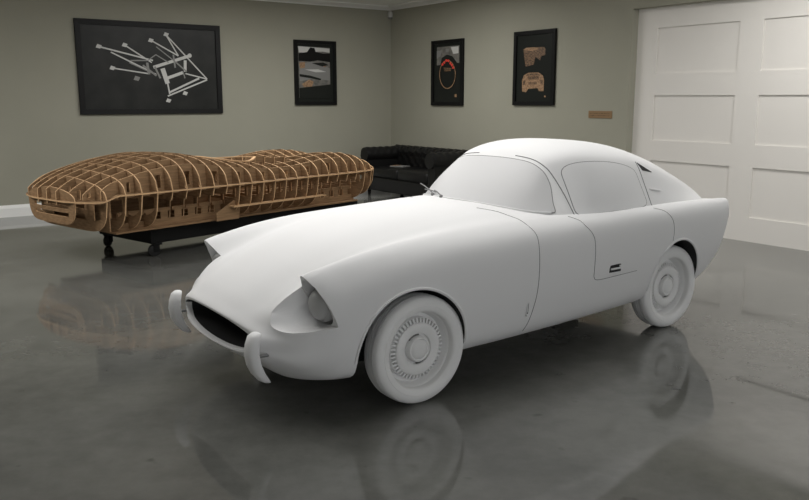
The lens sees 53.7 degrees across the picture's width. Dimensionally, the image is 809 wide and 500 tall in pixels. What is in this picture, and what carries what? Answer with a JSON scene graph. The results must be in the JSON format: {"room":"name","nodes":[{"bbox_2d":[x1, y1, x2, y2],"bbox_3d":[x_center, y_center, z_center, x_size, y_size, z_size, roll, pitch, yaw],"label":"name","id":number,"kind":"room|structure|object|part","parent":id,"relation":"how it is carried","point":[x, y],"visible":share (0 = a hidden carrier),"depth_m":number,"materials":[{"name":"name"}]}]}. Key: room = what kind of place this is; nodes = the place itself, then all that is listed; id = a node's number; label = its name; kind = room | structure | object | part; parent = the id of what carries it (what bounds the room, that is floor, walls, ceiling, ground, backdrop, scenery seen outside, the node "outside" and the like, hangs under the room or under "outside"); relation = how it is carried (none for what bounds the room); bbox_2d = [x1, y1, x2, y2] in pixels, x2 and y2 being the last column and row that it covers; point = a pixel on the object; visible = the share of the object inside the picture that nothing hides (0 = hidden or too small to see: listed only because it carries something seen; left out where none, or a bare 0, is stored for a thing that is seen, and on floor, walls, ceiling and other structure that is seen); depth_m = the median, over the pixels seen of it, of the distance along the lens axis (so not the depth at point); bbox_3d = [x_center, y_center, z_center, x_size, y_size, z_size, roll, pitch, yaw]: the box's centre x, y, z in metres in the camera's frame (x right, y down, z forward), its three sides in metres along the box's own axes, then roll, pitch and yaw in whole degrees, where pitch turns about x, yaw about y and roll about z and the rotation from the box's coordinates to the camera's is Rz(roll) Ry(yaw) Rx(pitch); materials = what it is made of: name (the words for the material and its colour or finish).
{"room":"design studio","nodes":[
{"label":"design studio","id":0,"kind":"room"},
{"bbox_2d":[0,0,390,205],"bbox_3d":[-5.291,-2.073,10.991,12.750,3.200,0.200,-8,13,-35],"label":"wall","id":1,"kind":"structure","parent":0,"point":[43,130],"depth_m":12.41,"materials":[{"name":"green paint"}]},
{"bbox_2d":[73,18,222,114],"bbox_3d":[-3.734,-2.692,11.849,2.142,1.328,0.042,-8,13,-35],"label":"framed picture","id":2,"kind":"object","parent":1,"relation":"attached to","point":[124,67],"visible":1,"depth_m":11.80,"materials":[{"name":"black"}]},
{"bbox_2d":[0,189,367,217],"bbox_3d":[-5.329,-0.551,11.113,12.500,0.165,0.020,-8,13,-35],"label":"baseboard","id":3,"kind":"structure","parent":1,"relation":"attached to","point":[19,210],"depth_m":11.06,"materials":[{"name":"white paint"}]},
{"bbox_2d":[293,39,336,104],"bbox_3d":[-1.492,-2.973,13.420,0.797,1.058,0.042,-8,13,-35],"label":"framed picture","id":4,"kind":"object","parent":1,"relation":"attached to","point":[315,63],"visible":1,"depth_m":13.41,"materials":[{"name":"black"}]},
{"bbox_2d":[256,0,389,10],"bbox_3d":[-5.289,-3.572,10.487,12.500,0.066,0.156,-8,13,-35],"label":"trim","id":5,"kind":"structure","parent":1,"relation":"attached to","point":[309,2],"depth_m":13.37,"materials":[{"name":"white paint"}]},
{"bbox_2d":[388,11,392,19],"bbox_3d":[-0.251,-4.135,14.079,0.086,0.145,0.086,-8,13,-35],"label":"sensor","id":6,"kind":"object","parent":1,"relation":"attached to","point":[390,14],"visible":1,"depth_m":14.05,"materials":[{"name":"grey plastic"}]},
{"bbox_2d":[325,0,418,5],"bbox_3d":[-0.260,-2.472,4.205,13.300,0.100,16.780,-8,13,-35],"label":"ceiling","id":7,"kind":"structure","parent":0,"point":[375,2],"depth_m":13.30,"materials":[{"name":"white paint"}]},
{"bbox_2d":[0,190,808,499],"bbox_3d":[-0.260,0.771,4.816,13.300,0.100,16.780,-8,13,-35],"label":"floor","id":8,"kind":"structure","parent":0,"point":[103,396],"depth_m":4.22,"materials":[{"name":"concrete"}]},
{"bbox_2d":[99,201,356,255],"bbox_3d":[-1.997,-0.354,9.690,1.038,0.304,3.112,9,14,39],"label":"trolley","id":9,"kind":"object","parent":8,"relation":"on","point":[155,237],"visible":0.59,"depth_m":8.69,"materials":[{"name":"black metal"}]},
{"bbox_2d":[26,149,373,234],"bbox_3d":[-2.141,-0.832,9.418,1.612,0.734,4.260,9,14,39],"label":"wooden car buck","id":10,"kind":"object","parent":9,"relation":"on","point":[123,192],"visible":1,"depth_m":8.44,"materials":[{"name":"brown"}]},
{"bbox_3d":[-2.198,-0.618,9.388,1.320,0.325,3.550,9,14,39],"label":"board","id":11,"kind":"part","parent":10,"relation":"part of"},
{"bbox_3d":[-1.910,-0.431,8.666,0.012,0.205,0.330,9,14,39],"label":"gusset plate","id":12,"kind":"part","parent":10,"relation":"part of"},
{"bbox_3d":[-1.743,-0.513,9.144,0.012,0.190,3.370,9,14,39],"label":"panel","id":13,"kind":"part","parent":10,"relation":"part of","materials":[{"name":"brown"}]},
{"bbox_2d":[360,144,467,195],"bbox_3d":[0.187,-1.254,13.045,0.840,0.829,2.050,-8,13,-35],"label":"sofa","id":14,"kind":"object","parent":8,"relation":"on","point":[426,164],"visible":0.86,"depth_m":13.05,"materials":[{"name":"black leather"}]},
{"bbox_3d":[-0.357,-1.660,13.711,0.800,0.246,0.230,-8,13,-35],"label":"arm","id":15,"kind":"part","parent":14,"relation":"part of","materials":[{"name":"black leather"}]},
{"bbox_3d":[-0.337,-1.368,13.781,0.790,0.588,0.150,-8,13,-35],"label":"arm panel","id":16,"kind":"part","parent":14,"relation":"part of","materials":[{"name":"black leather"}]},
{"bbox_2d":[373,166,425,179],"bbox_3d":[-0.096,-1.295,13.335,0.640,0.160,0.797,-8,13,-35],"label":"seat cushion","id":17,"kind":"object","parent":14,"relation":"on","point":[380,172],"depth_m":13.15,"materials":[{"name":"black leather"}]},
{"bbox_2d":[390,165,409,166],"bbox_3d":[-0.077,-1.415,13.479,0.280,0.020,0.200,8,13,37],"label":"magazine","id":18,"kind":"object","parent":14,"relation":"on","point":[390,165],"visible":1,"depth_m":13.46,"materials":[{"name":"grey paper"}]},
{"bbox_2d":[398,169,427,183],"bbox_3d":[0.371,-1.173,12.691,0.640,0.160,0.797,-8,13,-35],"label":"seat cushion","id":19,"kind":"object","parent":14,"relation":"on","point":[406,176],"depth_m":12.57,"materials":[{"name":"black leather"}]},
{"bbox_3d":[0.437,-1.350,13.208,0.226,0.701,2.010,-8,13,-35],"label":"backrest","id":20,"kind":"part","parent":14,"relation":"part of","materials":[{"name":"black leather"}]},
{"bbox_3d":[0.719,-1.093,12.324,0.790,0.588,0.150,-8,13,-35],"label":"arm panel","id":21,"kind":"part","parent":14,"relation":"part of","materials":[{"name":"black leather"}]},
{"bbox_3d":[0.698,-1.385,12.254,0.800,0.246,0.230,-8,13,-35],"label":"arm","id":22,"kind":"part","parent":14,"relation":"part of","materials":[{"name":"black leather"}]},
{"bbox_2d":[168,138,728,402],"bbox_3d":[0.549,-0.065,5.382,3.998,1.332,1.598,-8,13,-35],"label":"sports car","id":23,"kind":"object","parent":8,"relation":"on","point":[517,236],"visible":1,"depth_m":4.57,"materials":[{"name":"white ceramic"}]},
{"bbox_3d":[0.414,-0.324,5.235,0.301,0.059,1.232,-8,13,-35],"label":"windscreen trim","id":24,"kind":"part","parent":23,"relation":"part of","materials":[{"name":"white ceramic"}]},
{"bbox_3d":[1.327,0.115,5.047,0.110,0.047,0.012,-8,13,-35],"label":"door handle","id":25,"kind":"part","parent":23,"relation":"part of","materials":[{"name":"grey"}]},
{"bbox_2d":[637,163,650,171],"bbox_3d":[1.649,-0.563,5.478,0.148,0.078,0.035,-6,12,-29],"label":"air vent","id":26,"kind":"object","parent":23,"relation":"attached to","point":[641,167],"depth_m":5.47,"materials":[{"name":"grey"}]},
{"bbox_2d":[391,0,719,152],"bbox_3d":[4.666,-1.478,7.835,0.250,3.200,16.580,-8,13,-35],"label":"wall","id":27,"kind":"structure","parent":0,"point":[596,57],"depth_m":11.82,"materials":[{"name":"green paint"}]},
{"bbox_2d":[389,0,455,10],"bbox_3d":[4.501,-2.996,7.429,0.156,0.066,16.580,-8,13,-35],"label":"trim","id":28,"kind":"structure","parent":27,"relation":"attached to","point":[420,2],"depth_m":13.37,"materials":[{"name":"white paint"}]},
{"bbox_2d":[431,38,464,105],"bbox_3d":[0.694,-2.880,12.993,0.042,1.045,0.820,-8,13,-35],"label":"framed picture","id":29,"kind":"object","parent":27,"relation":"attached to","point":[447,56],"visible":1,"depth_m":12.98,"materials":[{"name":"black"}]},
{"bbox_2d":[512,28,556,105],"bbox_3d":[1.846,-2.595,11.399,0.042,1.045,0.825,-8,13,-35],"label":"framed picture","id":30,"kind":"object","parent":27,"relation":"attached to","point":[534,51],"visible":1,"depth_m":11.38,"materials":[{"name":"black"}]},
{"bbox_2d":[516,33,551,100],"bbox_3d":[1.846,-2.595,11.399,0.016,0.935,0.715,-8,13,-35],"label":"print","id":31,"kind":"object","parent":30,"relation":"attached to","point":[533,50],"depth_m":11.40,"materials":[{"name":"black paper"}]},
{"bbox_2d":[588,111,611,117],"bbox_3d":[2.578,-1.785,10.533,0.011,0.095,0.395,-8,13,-35],"label":"wall plaque","id":32,"kind":"object","parent":27,"relation":"attached to","point":[592,114],"visible":1,"depth_m":10.53,"materials":[{"name":"brown wood"}]},
{"bbox_2d":[632,0,808,250],"bbox_3d":[4.582,-1.266,8.048,0.090,2.705,5.555,-8,13,-35],"label":"door","id":33,"kind":"structure","parent":27,"relation":"in","point":[721,99],"depth_m":9.09,"materials":[{"name":"white paint"}]}
]}

